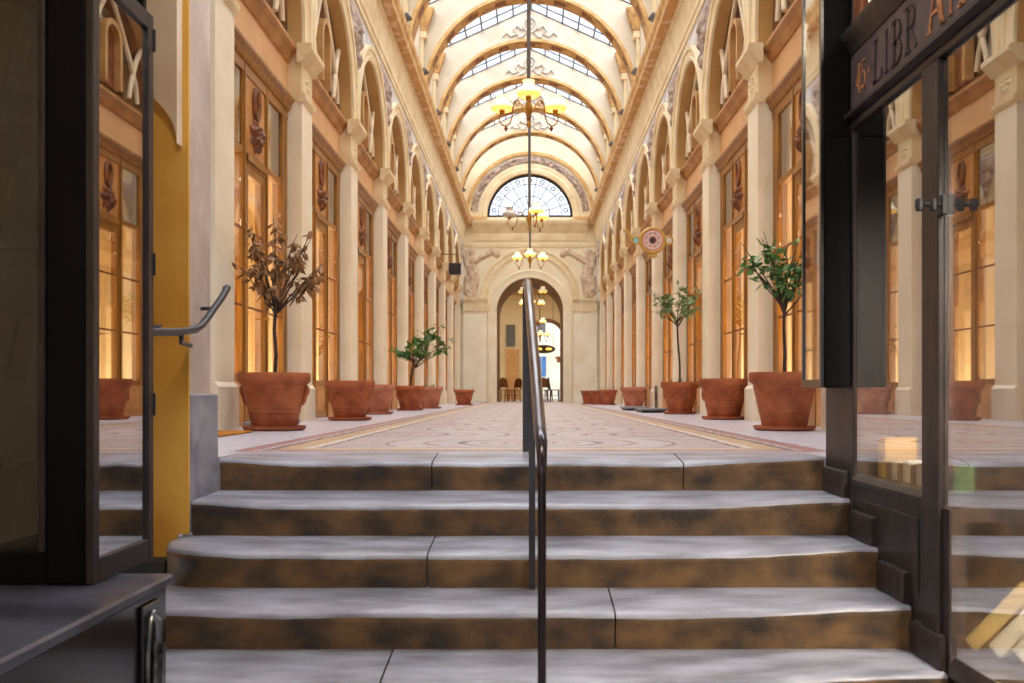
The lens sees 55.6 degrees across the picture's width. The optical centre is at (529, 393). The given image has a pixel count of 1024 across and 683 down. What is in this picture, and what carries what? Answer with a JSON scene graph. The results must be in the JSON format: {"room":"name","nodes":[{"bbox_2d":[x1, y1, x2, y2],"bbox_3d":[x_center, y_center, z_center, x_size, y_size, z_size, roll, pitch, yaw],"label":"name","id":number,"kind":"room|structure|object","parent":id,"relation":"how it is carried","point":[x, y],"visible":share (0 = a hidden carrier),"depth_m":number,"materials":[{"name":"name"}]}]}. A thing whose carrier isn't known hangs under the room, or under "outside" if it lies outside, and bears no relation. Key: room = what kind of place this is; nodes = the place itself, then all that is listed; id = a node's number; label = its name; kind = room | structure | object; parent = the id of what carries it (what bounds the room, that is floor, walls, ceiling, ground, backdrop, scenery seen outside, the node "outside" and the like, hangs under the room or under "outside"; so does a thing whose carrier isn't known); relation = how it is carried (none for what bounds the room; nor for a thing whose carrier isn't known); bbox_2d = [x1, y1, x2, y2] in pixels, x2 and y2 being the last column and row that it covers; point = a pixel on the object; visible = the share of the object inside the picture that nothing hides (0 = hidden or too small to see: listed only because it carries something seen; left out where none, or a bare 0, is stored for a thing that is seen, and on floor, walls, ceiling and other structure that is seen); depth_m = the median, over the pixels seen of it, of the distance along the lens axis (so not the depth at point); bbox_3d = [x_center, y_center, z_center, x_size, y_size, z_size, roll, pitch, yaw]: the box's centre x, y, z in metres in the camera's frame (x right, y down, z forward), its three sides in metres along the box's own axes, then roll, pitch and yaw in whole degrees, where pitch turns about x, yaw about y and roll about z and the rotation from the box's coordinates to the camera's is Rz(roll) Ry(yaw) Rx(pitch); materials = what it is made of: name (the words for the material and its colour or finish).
{"room":"covered shopping arcade","nodes":[
{"label":"covered shopping arcade","id":0,"kind":"room"},
{"bbox_2d":[118,0,217,573],"bbox_3d":[-2.195,-0.899,4.370,1.410,4.400,0.539,0,0,0],"label":"wall","id":1,"kind":"structure","parent":0,"point":[185,421],"depth_m":4.24,"materials":[{"name":"yellow paint"}]},
{"bbox_2d":[153,285,230,347],"bbox_3d":[-1.451,-0.357,4.087,0.094,0.311,1.016,0,0,0],"label":"wall handrail","id":2,"kind":"object","parent":1,"relation":"attached to","point":[212,310],"visible":0.95,"depth_m":4.13,"materials":[{"name":"metal"}]},
{"bbox_2d":[248,179,318,380],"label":"window","id":3,"kind":"structure","parent":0,"point":[251,186],"depth_m":15.14,"materials":[{"name":"orange glass"}]},
{"bbox_2d":[287,0,471,301],"bbox_3d":[-2.560,-4.309,20.420,0.800,9.220,31.560,0,0,0],"label":"wall","id":4,"kind":"structure","parent":0,"point":[374,36],"depth_m":18.33,"materials":[{"name":"paint"}]},
{"bbox_2d":[266,0,286,30],"bbox_3d":[-2.663,-4.516,9.417,0.175,1.333,2.426,0,0,0],"label":"window","id":5,"kind":"structure","parent":4,"relation":"in","point":[279,8],"depth_m":10.18,"materials":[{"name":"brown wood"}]},
{"bbox_2d":[316,0,340,109],"bbox_3d":[-2.663,-4.516,12.351,0.175,1.333,2.426,0,0,0],"label":"window","id":6,"kind":"structure","parent":4,"relation":"in","point":[326,49],"depth_m":12.54,"materials":[{"name":"brown wood"}]},
{"bbox_2d":[361,69,374,160],"bbox_3d":[-2.663,-4.516,15.285,0.175,1.333,2.426,0,0,0],"label":"window","id":7,"kind":"structure","parent":4,"relation":"in","point":[367,116],"depth_m":15.47,"materials":[{"name":"brown wood"}]},
{"bbox_2d":[390,131,398,196],"bbox_3d":[-2.663,-4.516,18.219,0.175,1.333,2.426,0,0,0],"label":"window","id":8,"kind":"structure","parent":4,"relation":"in","point":[394,157],"depth_m":18.47,"materials":[{"name":"brown wood"}]},
{"bbox_2d":[411,174,415,221],"bbox_3d":[-2.663,-4.516,21.153,0.175,1.333,2.426,0,0,0],"label":"window","id":9,"kind":"structure","parent":4,"relation":"in","point":[413,188],"depth_m":21.67,"materials":[{"name":"brown wood"}]},
{"bbox_2d":[426,208,428,240],"bbox_3d":[-2.663,-4.516,24.087,0.175,1.333,2.426,0,0,0],"label":"window","id":10,"kind":"structure","parent":4,"relation":"in","point":[427,212],"depth_m":24.64,"materials":[{"name":"brown wood"}]},
{"bbox_2d":[442,254,460,274],"bbox_3d":[-2.220,-3.665,27.400,0.540,0.592,0.240,0,0,0],"label":"hanging sign","id":11,"kind":"object","parent":4,"relation":"attached to","point":[454,268],"visible":1,"depth_m":27.28,"materials":[{"name":"metal"}]},
{"bbox_2d":[179,453,825,536],"bbox_3d":[0.000,0.801,4.808,3.800,1.000,0.356,0,0,0],"label":"floor","id":12,"kind":"structure","parent":0,"point":[220,455],"depth_m":4.68,"materials":[{"name":"stone"}]},
{"bbox_2d":[218,400,825,453],"bbox_3d":[0.000,0.451,32.495,6.000,0.300,55.010,0,0,0],"label":"floor","id":13,"kind":"structure","parent":0,"point":[479,427],"depth_m":7.39,"materials":[{"name":"tile"}]},
{"bbox_2d":[210,0,239,429],"bbox_3d":[-2.587,-1.763,7.950,0.425,4.127,0.660,0,0,0],"label":"pilaster","id":14,"kind":"object","parent":13,"relation":"on","point":[222,12],"visible":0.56,"depth_m":7.89,"materials":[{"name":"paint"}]},
{"bbox_2d":[218,430,251,436],"bbox_3d":[-2.420,0.291,7.150,0.520,0.017,0.800,0,0,0],"label":"door mat","id":15,"kind":"object","parent":13,"relation":"on","point":[221,433],"visible":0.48,"depth_m":7.24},
{"bbox_2d":[234,0,296,426],"bbox_3d":[-2.705,-1.757,9.417,0.310,4.115,2.426,0,0,0],"label":"shopfront","id":16,"kind":"object","parent":13,"relation":"on","point":[263,48],"visible":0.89,"depth_m":9.55,"materials":[{"name":"orange wood"}]},
{"bbox_2d":[231,219,325,430],"bbox_3d":[-2.075,-0.566,8.028,0.740,1.729,0.667,0,0,-24],"label":"potted tree","id":17,"kind":"object","parent":13,"relation":"on","point":[274,400],"visible":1,"depth_m":7.92,"materials":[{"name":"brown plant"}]},
{"bbox_2d":[287,42,324,420],"bbox_3d":[-2.587,-1.763,10.884,0.425,4.127,0.660,0,0,0],"label":"pilaster","id":18,"kind":"object","parent":13,"relation":"on","point":[305,65],"visible":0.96,"depth_m":10.63,"materials":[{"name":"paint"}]},
{"bbox_2d":[312,77,346,417],"bbox_3d":[-2.705,-1.757,12.351,0.310,4.115,2.426,0,0,0],"label":"shopfront","id":19,"kind":"object","parent":13,"relation":"on","point":[328,122],"visible":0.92,"depth_m":12.67,"materials":[{"name":"orange wood"}]},
{"bbox_2d":[325,381,374,420],"bbox_3d":[-2.060,0.074,11.100,0.570,0.449,0.570,0,0,0],"label":"terracotta pot","id":20,"kind":"object","parent":13,"relation":"on","point":[349,400],"visible":1,"depth_m":10.91,"materials":[{"name":"ceramic"}]},
{"bbox_2d":[340,119,366,380],"bbox_3d":[-2.587,-1.763,13.818,0.425,4.127,0.660,0,0,0],"label":"pilaster","id":21,"kind":"object","parent":13,"relation":"on","point":[354,133],"visible":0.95,"depth_m":13.57,"materials":[{"name":"paint"}]},
{"bbox_2d":[358,143,379,380],"bbox_3d":[-2.705,-1.757,15.285,0.310,4.115,2.426,0,0,0],"label":"shopfront","id":22,"kind":"object","parent":13,"relation":"on","point":[367,205],"visible":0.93,"depth_m":15.65,"materials":[{"name":"orange wood"}]},
{"bbox_2d":[367,384,395,413],"bbox_3d":[-2.270,0.080,14.400,0.550,0.439,0.550,0,0,0],"label":"terracotta pot","id":23,"kind":"object","parent":13,"relation":"on","point":[382,394],"visible":0.66,"depth_m":14.22,"materials":[{"name":"ceramic"}]},
{"bbox_2d":[374,168,394,410],"bbox_3d":[-2.587,-1.763,16.752,0.425,4.127,0.660,0,0,0],"label":"pilaster","id":24,"kind":"object","parent":13,"relation":"on","point":[385,178],"visible":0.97,"depth_m":16.50,"materials":[{"name":"paint"}]},
{"bbox_2d":[387,186,402,409],"bbox_3d":[-2.705,-1.757,18.219,0.310,4.115,2.426,0,0,0],"label":"shopfront","id":25,"kind":"object","parent":13,"relation":"on","point":[393,233],"visible":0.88,"depth_m":18.63,"materials":[{"name":"orange wood"}]},
{"bbox_2d":[397,202,414,407],"bbox_3d":[-2.587,-1.763,19.686,0.425,4.127,0.660,0,0,0],"label":"pilaster","id":26,"kind":"object","parent":13,"relation":"on","point":[405,212],"visible":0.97,"depth_m":19.44,"materials":[{"name":"paint"}]},
{"bbox_2d":[408,217,418,385],"bbox_3d":[-2.705,-1.757,21.153,0.310,4.115,2.426,0,0,0],"label":"shopfront","id":27,"kind":"object","parent":13,"relation":"on","point":[413,228],"visible":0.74,"depth_m":21.72,"materials":[{"name":"orange wood"}]},
{"bbox_2d":[389,324,453,410],"bbox_3d":[-1.986,-0.503,17.713,1.141,1.603,0.659,0,0,-12],"label":"potted tree","id":28,"kind":"object","parent":13,"relation":"on","point":[410,397],"visible":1,"depth_m":17.58,"materials":[{"name":"green plant"}]},
{"bbox_2d":[415,227,429,406],"bbox_3d":[-2.587,-1.763,22.620,0.425,4.127,0.660,0,0,0],"label":"pilaster","id":29,"kind":"object","parent":13,"relation":"on","point":[423,233],"visible":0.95,"depth_m":22.37,"materials":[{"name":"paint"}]},
{"bbox_2d":[424,240,431,386],"bbox_3d":[-2.705,-1.757,24.087,0.310,4.115,2.426,0,0,0],"label":"shopfront","id":30,"kind":"object","parent":13,"relation":"on","point":[427,248],"visible":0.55,"depth_m":24.93,"materials":[{"name":"orange wood"}]},
{"bbox_2d":[420,383,442,408],"bbox_3d":[-2.080,0.032,20.100,0.570,0.534,0.570,0,0,0],"label":"terracotta pot","id":31,"kind":"object","parent":13,"relation":"on","point":[431,397],"visible":0.78,"depth_m":19.91,"materials":[{"name":"ceramic"}]},
{"bbox_2d":[428,247,440,386],"bbox_3d":[-2.587,-1.763,25.554,0.425,4.127,0.660,0,0,0],"label":"pilaster","id":32,"kind":"object","parent":13,"relation":"on","point":[435,251],"visible":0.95,"depth_m":25.30,"materials":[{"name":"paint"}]},
{"bbox_2d":[436,257,441,386],"bbox_3d":[-2.705,-1.757,27.021,0.310,4.115,2.426,0,0,0],"label":"shopfront","id":33,"kind":"object","parent":13,"relation":"on","point":[438,262],"visible":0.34,"depth_m":28.00,"materials":[{"name":"beige stone"}]},
{"bbox_2d":[439,262,448,403],"bbox_3d":[-2.587,-1.763,28.488,0.425,4.127,0.660,0,0,0],"label":"pilaster","id":34,"kind":"object","parent":13,"relation":"on","point":[445,265],"visible":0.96,"depth_m":28.24,"materials":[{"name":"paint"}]},
{"bbox_2d":[446,271,450,402],"bbox_3d":[-2.705,-1.757,29.955,0.310,4.115,2.426,0,0,0],"label":"shopfront","id":35,"kind":"object","parent":13,"relation":"on","point":[448,276],"visible":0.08,"depth_m":30.93,"materials":[{"name":"beige stone"}]},
{"bbox_2d":[447,275,456,402],"bbox_3d":[-2.587,-1.763,31.422,0.425,4.127,0.660,0,0,0],"label":"pilaster","id":36,"kind":"object","parent":13,"relation":"on","point":[450,286],"visible":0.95,"depth_m":31.17,"materials":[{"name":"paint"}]},
{"bbox_2d":[453,283,456,390],"bbox_3d":[-2.705,-1.757,32.889,0.310,4.115,2.426,0,0,0],"label":"shopfront","id":37,"kind":"object","parent":13,"relation":"on","point":[455,284],"visible":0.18,"depth_m":33.87,"materials":[{"name":"beige stone"}]},
{"bbox_2d":[454,285,463,402],"bbox_3d":[-2.587,-1.763,34.356,0.425,4.127,0.660,0,0,0],"label":"pilaster","id":38,"kind":"object","parent":13,"relation":"on","point":[459,288],"visible":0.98,"depth_m":34.11,"materials":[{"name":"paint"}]},
{"bbox_2d":[454,390,473,404],"bbox_3d":[-1.780,0.089,26.200,0.560,0.419,0.560,0,0,0],"label":"terracotta pot","id":39,"kind":"object","parent":13,"relation":"on","point":[464,397],"visible":0.97,"depth_m":26.01,"materials":[{"name":"ceramic"}]},
{"bbox_2d":[499,378,512,401],"bbox_3d":[-0.941,-0.175,38.032,0.422,0.950,0.486,0,0,-34],"label":"cafe chair","id":40,"kind":"object","parent":13,"relation":"on","point":[503,382],"visible":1,"depth_m":38.12,"materials":[{"name":"brown wood"}]},
{"bbox_2d":[508,378,521,401],"bbox_3d":[-0.595,-0.175,39.029,0.422,0.950,0.486,0,0,40],"label":"cafe chair","id":41,"kind":"object","parent":13,"relation":"on","point":[518,382],"visible":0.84,"depth_m":39.11,"materials":[{"name":"brown wood"}]},
{"bbox_2d":[542,377,552,401],"bbox_3d":[0.640,-0.175,38.268,0.422,0.950,0.486,0,0,31],"label":"cafe chair","id":42,"kind":"object","parent":13,"relation":"on","point":[544,380],"visible":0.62,"depth_m":38.08,"materials":[{"name":"brown wood"}]},
{"bbox_2d":[547,377,559,401],"bbox_3d":[0.912,-0.175,37.200,0.486,0.950,0.422,0,0,-2],"label":"cafe chair","id":43,"kind":"object","parent":13,"relation":"on","point":[547,377],"visible":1,"depth_m":37.03,"materials":[{"name":"grey metal"}]},
{"bbox_2d":[581,391,591,403],"bbox_3d":[1.740,0.100,28.600,0.500,0.399,0.500,0,0,0],"label":"terracotta pot","id":44,"kind":"object","parent":13,"relation":"on","point":[586,395],"visible":0.59,"depth_m":28.43,"materials":[{"name":"ceramic"}]},
{"bbox_2d":[590,390,602,404],"bbox_3d":[1.930,0.100,27.600,0.470,0.399,0.470,0,0,0],"label":"terracotta pot","id":45,"kind":"object","parent":13,"relation":"on","point":[595,394],"visible":0.74,"depth_m":27.43,"materials":[{"name":"ceramic"}]},
{"bbox_2d":[596,285,605,389],"bbox_3d":[2.587,-1.763,34.356,0.425,4.127,0.660,0,0,0],"label":"pilaster","id":46,"kind":"object","parent":13,"relation":"on","point":[599,288],"visible":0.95,"depth_m":34.11,"materials":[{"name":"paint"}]},
{"bbox_2d":[603,283,606,389],"bbox_3d":[2.705,-1.757,32.889,0.310,4.115,2.426,0,0,0],"label":"shopfront","id":47,"kind":"object","parent":13,"relation":"on","point":[604,284],"visible":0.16,"depth_m":33.87,"materials":[{"name":"beige stone"}]},
{"bbox_2d":[603,275,612,389],"bbox_3d":[2.587,-1.763,31.422,0.425,4.127,0.660,0,0,0],"label":"pilaster","id":48,"kind":"object","parent":13,"relation":"on","point":[609,286],"visible":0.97,"depth_m":31.17,"materials":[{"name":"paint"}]},
{"bbox_2d":[599,390,617,404],"bbox_3d":[2.150,0.089,26.600,0.500,0.419,0.500,0,0,0],"label":"terracotta pot","id":49,"kind":"object","parent":13,"relation":"on","point":[608,396],"visible":1,"depth_m":26.43,"materials":[{"name":"ceramic"}]},
{"bbox_2d":[609,271,613,389],"bbox_3d":[2.705,-1.757,29.955,0.310,4.115,2.426,0,0,0],"label":"shopfront","id":50,"kind":"object","parent":13,"relation":"on","point":[611,276],"visible":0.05,"depth_m":30.93,"materials":[{"name":"beige stone"}]},
{"bbox_2d":[610,262,620,403],"bbox_3d":[2.587,-1.763,28.488,0.425,4.127,0.660,0,0,0],"label":"pilaster","id":51,"kind":"object","parent":13,"relation":"on","point":[614,266],"visible":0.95,"depth_m":28.24,"materials":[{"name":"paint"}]},
{"bbox_2d":[618,257,623,403],"bbox_3d":[2.705,-1.757,27.021,0.310,4.115,2.426,0,0,0],"label":"shopfront","id":52,"kind":"object","parent":13,"relation":"on","point":[620,263],"visible":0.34,"depth_m":28.00,"materials":[{"name":"orange wood"}]},
{"bbox_2d":[619,247,631,405],"bbox_3d":[2.587,-1.763,25.554,0.425,4.127,0.660,0,0,0],"label":"pilaster","id":53,"kind":"object","parent":13,"relation":"on","point":[625,253],"visible":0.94,"depth_m":25.30,"materials":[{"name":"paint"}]},
{"bbox_2d":[628,243,635,386],"bbox_3d":[2.705,-1.757,24.087,0.310,4.115,2.426,0,0,0],"label":"shopfront","id":54,"kind":"object","parent":13,"relation":"on","point":[632,248],"visible":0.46,"depth_m":25.06,"materials":[{"name":"orange wood"}]},
{"bbox_2d":[620,387,647,405],"bbox_3d":[2.120,0.080,19.800,0.560,0.439,0.560,0,0,0],"label":"terracotta pot","id":55,"kind":"object","parent":13,"relation":"on","point":[632,396],"visible":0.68,"depth_m":19.61,"materials":[{"name":"ceramic"}]},
{"bbox_2d":[620,406,648,410],"bbox_3d":[1.920,0.266,17.900,0.440,0.069,0.900,0,0,0],"label":"floor plate","id":56,"kind":"object","parent":13,"relation":"on","point":[626,408],"visible":0.8,"depth_m":17.48,"materials":[{"name":"grey metal"}]},
{"bbox_2d":[630,227,644,405],"bbox_3d":[2.587,-1.763,22.620,0.425,4.127,0.660,0,0,0],"label":"pilaster","id":57,"kind":"object","parent":13,"relation":"on","point":[640,262],"visible":0.53,"depth_m":22.37,"materials":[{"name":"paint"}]},
{"bbox_2d":[644,388,646,406],"bbox_3d":[2.220,0.096,18.600,0.120,0.409,0.120,0,0,0],"label":"bollard","id":58,"kind":"object","parent":13,"relation":"on","point":[645,390],"visible":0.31,"depth_m":18.57,"materials":[{"name":"brown wood"}]},
{"bbox_2d":[641,217,651,407],"bbox_3d":[2.705,-1.757,21.153,0.310,4.115,2.426,0,0,0],"label":"shopfront","id":59,"kind":"object","parent":13,"relation":"on","point":[648,261],"visible":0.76,"depth_m":21.89,"materials":[{"name":"orange wood"}]},
{"bbox_2d":[634,408,666,412],"bbox_3d":[1.980,0.266,15.900,0.440,0.069,0.900,0,0,0],"label":"floor plate","id":60,"kind":"object","parent":13,"relation":"on","point":[641,410],"visible":0.89,"depth_m":15.48,"materials":[{"name":"grey metal"}]},
{"bbox_2d":[645,202,662,407],"bbox_3d":[2.587,-1.763,19.686,0.425,4.127,0.660,0,0,0],"label":"pilaster","id":61,"kind":"object","parent":13,"relation":"on","point":[654,212],"visible":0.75,"depth_m":19.44,"materials":[{"name":"paint"}]},
{"bbox_2d":[654,386,657,407],"bbox_3d":[2.300,0.070,17.700,0.120,0.459,0.120,0,0,0],"label":"bollard","id":62,"kind":"object","parent":13,"relation":"on","point":[656,387],"visible":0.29,"depth_m":17.68,"materials":[{"name":"metal"}]},
{"bbox_2d":[657,186,672,407],"bbox_3d":[2.705,-1.757,18.219,0.310,4.115,2.426,0,0,0],"label":"shopfront","id":63,"kind":"object","parent":13,"relation":"on","point":[666,201],"visible":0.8,"depth_m":18.58,"materials":[{"name":"orange wood"}]},
{"bbox_2d":[648,280,701,413],"bbox_3d":[2.187,-0.723,14.491,0.831,2.045,0.749,0,0,-34],"label":"potted tree","id":64,"kind":"object","parent":13,"relation":"on","point":[679,396],"visible":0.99,"depth_m":14.35,"materials":[{"name":"green plant"}]},
{"bbox_2d":[665,168,685,381],"bbox_3d":[2.587,-1.763,16.752,0.425,4.127,0.660,0,0,0],"label":"pilaster","id":65,"kind":"object","parent":13,"relation":"on","point":[674,178],"visible":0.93,"depth_m":16.50,"materials":[{"name":"paint"}]},
{"bbox_2d":[623,227,673,257],"bbox_3d":[2.045,-2.616,16.749,0.872,0.544,0.111,0,0,-4],"label":"sign","id":66,"kind":"object","parent":65,"relation":"attached to","point":[652,240],"visible":1,"depth_m":16.72,"materials":[{"name":"gold metal"}]},
{"bbox_2d":[680,143,701,412],"bbox_3d":[2.705,-1.757,15.285,0.310,4.115,2.426,0,0,0],"label":"shopfront","id":67,"kind":"object","parent":13,"relation":"on","point":[692,205],"visible":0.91,"depth_m":15.63,"materials":[{"name":"orange wood"}]},
{"bbox_2d":[693,119,719,415],"bbox_3d":[2.587,-1.763,13.818,0.425,4.127,0.660,0,0,0],"label":"pilaster","id":68,"kind":"object","parent":13,"relation":"on","point":[705,133],"visible":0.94,"depth_m":13.57,"materials":[{"name":"paint"}]},
{"bbox_2d":[698,378,747,419],"bbox_3d":[2.290,0.059,11.450,0.600,0.479,0.600,0,0,0],"label":"terracotta pot","id":69,"kind":"object","parent":13,"relation":"on","point":[723,398],"visible":0.91,"depth_m":11.25,"materials":[{"name":"ceramic"}]},
{"bbox_2d":[713,77,747,415],"bbox_3d":[2.705,-1.757,12.351,0.310,4.115,2.426,0,0,0],"label":"shopfront","id":70,"kind":"object","parent":13,"relation":"on","point":[731,122],"visible":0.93,"depth_m":12.67,"materials":[{"name":"orange wood"}]},
{"bbox_2d":[735,42,772,420],"bbox_3d":[2.587,-1.763,10.884,0.425,4.127,0.660,0,0,0],"label":"pilaster","id":71,"kind":"object","parent":13,"relation":"on","point":[754,65],"visible":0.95,"depth_m":10.63,"materials":[{"name":"paint"}]},
{"bbox_2d":[737,231,815,430],"bbox_3d":[2.079,-0.520,8.045,0.714,1.638,0.614,0,0,24],"label":"potted tree","id":72,"kind":"object","parent":13,"relation":"on","point":[783,404],"visible":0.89,"depth_m":7.90,"materials":[{"name":"brown ceramic"}]},
{"bbox_2d":[763,0,820,426],"bbox_3d":[2.705,-1.757,9.417,0.310,4.115,2.426,0,0,0],"label":"shopfront","id":73,"kind":"object","parent":13,"relation":"on","point":[783,48],"visible":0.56,"depth_m":10.00,"materials":[{"name":"orange wood"}]},
{"bbox_2d":[821,388,825,429],"bbox_3d":[2.587,-1.763,7.950,0.425,4.127,0.660,0,0,0],"label":"pilaster","id":74,"kind":"object","parent":13,"relation":"on","point":[823,390],"visible":0.08,"depth_m":8.15,"materials":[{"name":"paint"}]},
{"bbox_2d":[408,0,651,186],"bbox_3d":[0.000,-8.434,20.420,5.000,3.310,31.600,0,0,0],"label":"ceiling","id":75,"kind":"structure","parent":0,"point":[473,140],"depth_m":25.52,"materials":[{"name":"paint"}]},
{"bbox_2d":[502,128,548,231],"bbox_3d":[0.020,-6.929,22.790,1.158,6.140,1.049,0,0,-20],"label":"chandelier","id":76,"kind":"object","parent":75,"relation":"hanging from","point":[539,212],"visible":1,"depth_m":22.88,"materials":[{"name":"gold metal"}]},
{"bbox_2d":[491,0,566,131],"bbox_3d":[0.082,-7.019,14.659,1.049,6.040,1.158,0,0,-30],"label":"chandelier","id":77,"kind":"object","parent":75,"relation":"hanging from","point":[528,91],"visible":1,"depth_m":14.64,"materials":[{"name":"gold metal"}]},
{"bbox_2d":[512,120,547,268],"bbox_3d":[0.102,-6.979,30.759,1.049,6.040,1.158,0,0,-30],"label":"chandelier","id":78,"kind":"object","parent":75,"relation":"hanging from","point":[529,253],"visible":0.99,"depth_m":30.68,"materials":[{"name":"gold metal"}]},
{"bbox_2d":[460,118,599,401],"bbox_3d":[0.000,-4.999,37.835,5.400,10.600,3.930,0,0,0],"label":"wall","id":79,"kind":"structure","parent":0,"point":[491,275],"depth_m":36.15,"materials":[{"name":"beige paint"}]},
{"bbox_2d":[488,175,571,216],"bbox_3d":[0.000,-7.424,36.400,3.180,1.590,0.100,0,0,0],"label":"window","id":80,"kind":"structure","parent":79,"relation":"in","point":[522,176],"depth_m":36.39,"materials":[{"name":"metal"}]},
{"bbox_2d":[500,295,559,399],"bbox_3d":[0.000,-2.499,52.240,6.000,5.600,0.720,0,0,0],"label":"wall","id":81,"kind":"structure","parent":0,"point":[511,315],"depth_m":51.99,"materials":[{"name":"beige paint"}]},
{"bbox_2d":[490,210,569,214],"bbox_3d":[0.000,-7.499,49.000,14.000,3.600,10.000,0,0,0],"label":"railing","id":82,"kind":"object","parent":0,"point":[552,212],"depth_m":48.49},
{"bbox_2d":[512,289,547,294],"bbox_3d":[0.000,-4.894,46.000,6.400,1.110,12.600,0,0,0],"label":"ceiling","id":83,"kind":"structure","parent":0,"point":[537,292],"depth_m":51.14,"materials":[{"name":"paint"}]},
{"bbox_2d":[519,299,544,311],"bbox_3d":[0.183,-4.429,42.556,1.049,1.640,1.158,0,0,-29],"label":"chandelier","id":84,"kind":"object","parent":83,"relation":"hanging from","point":[540,302],"visible":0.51,"depth_m":42.63,"materials":[{"name":"yellow glass"}]},
{"bbox_2d":[518,284,546,300],"bbox_3d":[0.162,-3.929,37.635,1.049,0.640,1.158,0,0,-17],"label":"chandelier","id":85,"kind":"object","parent":83,"relation":"hanging from","point":[542,290],"visible":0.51,"depth_m":37.68,"materials":[{"name":"yellow glass"}]},
{"bbox_2d":[537,293,550,341],"bbox_3d":[0.597,-3.954,49.566,1.049,2.590,1.158,0,0,-34],"label":"chandelier","id":86,"kind":"object","parent":83,"relation":"hanging from","point":[540,333],"visible":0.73,"depth_m":49.48,"materials":[{"name":"glass"}]},
{"bbox_2d":[538,345,554,352],"bbox_3d":[0.680,-3.594,47.440,1.120,3.210,0.340,0,0,0],"label":"lamp","id":87,"kind":"object","parent":83,"relation":"hanging from","point":[542,348],"visible":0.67,"depth_m":47.45,"materials":[{"name":"brown"}]},
{"bbox_2d":[537,323,559,398],"bbox_3d":[0.000,-4.199,60.200,12.000,9.000,0.600,0,0,0],"label":"wall","id":88,"kind":"structure","parent":0,"point":[550,368],"depth_m":60.01,"materials":[{"name":"paint"}]},
{"bbox_2d":[542,356,545,376],"bbox_3d":[0.860,-1.699,59.914,0.260,1.240,0.028,0,0,0],"label":"shutter","id":89,"kind":"object","parent":88,"relation":"attached to","point":[543,357],"depth_m":59.90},
{"bbox_2d":[588,0,772,301],"bbox_3d":[2.560,-4.309,20.420,0.800,9.220,31.560,0,0,0],"label":"wall","id":90,"kind":"structure","parent":0,"point":[685,36],"depth_m":18.40,"materials":[{"name":"paint"}]},
{"bbox_2d":[631,208,633,230],"bbox_3d":[2.663,-4.516,24.087,0.175,1.333,2.426,0,0,0],"label":"window","id":91,"kind":"structure","parent":90,"relation":"in","point":[632,212],"depth_m":24.64,"materials":[{"name":"brown wood"}]},
{"bbox_2d":[644,174,648,221],"bbox_3d":[2.663,-4.516,21.153,0.175,1.333,2.426,0,0,0],"label":"window","id":92,"kind":"structure","parent":90,"relation":"in","point":[646,188],"depth_m":21.67,"materials":[{"name":"brown wood"}]},
{"bbox_2d":[661,131,669,196],"bbox_3d":[2.663,-4.516,18.219,0.175,1.333,2.426,0,0,0],"label":"window","id":93,"kind":"structure","parent":90,"relation":"in","point":[665,157],"depth_m":18.47,"materials":[{"name":"brown wood"}]},
{"bbox_2d":[685,69,698,160],"bbox_3d":[2.663,-4.516,15.285,0.175,1.333,2.426,0,0,0],"label":"window","id":94,"kind":"structure","parent":90,"relation":"in","point":[692,116],"depth_m":15.47,"materials":[{"name":"brown wood"}]},
{"bbox_2d":[719,0,743,109],"bbox_3d":[2.663,-4.516,12.351,0.175,1.333,2.426,0,0,0],"label":"window","id":95,"kind":"structure","parent":90,"relation":"in","point":[733,49],"depth_m":12.54,"materials":[{"name":"brown wood"}]},
{"bbox_2d":[772,0,793,32],"bbox_3d":[2.663,-4.516,9.417,0.175,1.333,2.426,0,0,0],"label":"window","id":96,"kind":"structure","parent":90,"relation":"in","point":[780,8],"depth_m":10.18,"materials":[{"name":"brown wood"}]},
{"bbox_2d":[741,180,791,377],"bbox_3d":[3.670,-1.699,20.420,1.460,4.200,31.760,0,0,0],"label":"wall","id":97,"kind":"structure","parent":0,"point":[790,182],"depth_m":16.07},
{"bbox_3d":[0.000,1.251,-1.200,12.000,0.300,9.600,0,0,0],"label":"floor","id":98,"kind":"structure","parent":0,"visible":0},
{"bbox_2d":[0,574,172,682],"bbox_3d":[-1.614,0.845,2.440,0.943,0.511,1.500,0,0,0],"label":"cabinet","id":99,"kind":"object","parent":98,"relation":"on","point":[112,629],"visible":0.98,"depth_m":2.72,"materials":[{"name":"wood"}]},
{"bbox_2d":[0,0,161,584],"bbox_3d":[-1.691,-0.913,3.245,0.718,3.000,0.544,0,0,0],"label":"glazed showcase","id":100,"kind":"object","parent":99,"relation":"on","point":[78,259],"visible":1,"depth_m":3.00,"materials":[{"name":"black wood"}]},
{"bbox_2d":[166,453,947,682],"bbox_3d":[-0.065,0.701,4.121,2.940,0.800,1.732,0,0,0],"label":"stone staircase","id":101,"kind":"structure","parent":98,"relation":"on","point":[301,567],"depth_m":3.92,"materials":[{"name":"stone"}]},
{"bbox_2d":[522,278,547,682],"bbox_3d":[-0.001,0.256,4.036,0.080,1.688,2.053,0,0,-2],"label":"handrail","id":102,"kind":"object","parent":101,"relation":"on","point":[534,423],"visible":1,"depth_m":3.52,"materials":[{"name":"metal"}]},
{"bbox_2d":[822,0,1023,682],"bbox_3d":[1.665,-0.994,2.910,0.711,4.190,3.420,0,0,0],"label":"bookshop front","id":103,"kind":"object","parent":98,"relation":"on","point":[925,442],"visible":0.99,"depth_m":3.33,"materials":[{"name":"brown wood"}]},
{"bbox_2d":[802,0,850,387],"bbox_3d":[1.340,-1.329,4.400,0.132,2.600,0.300,0,0,0],"label":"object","id":104,"kind":"object","parent":103,"relation":"attached to","point":[826,141],"visible":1,"depth_m":4.25,"materials":[{"name":"black wood"}]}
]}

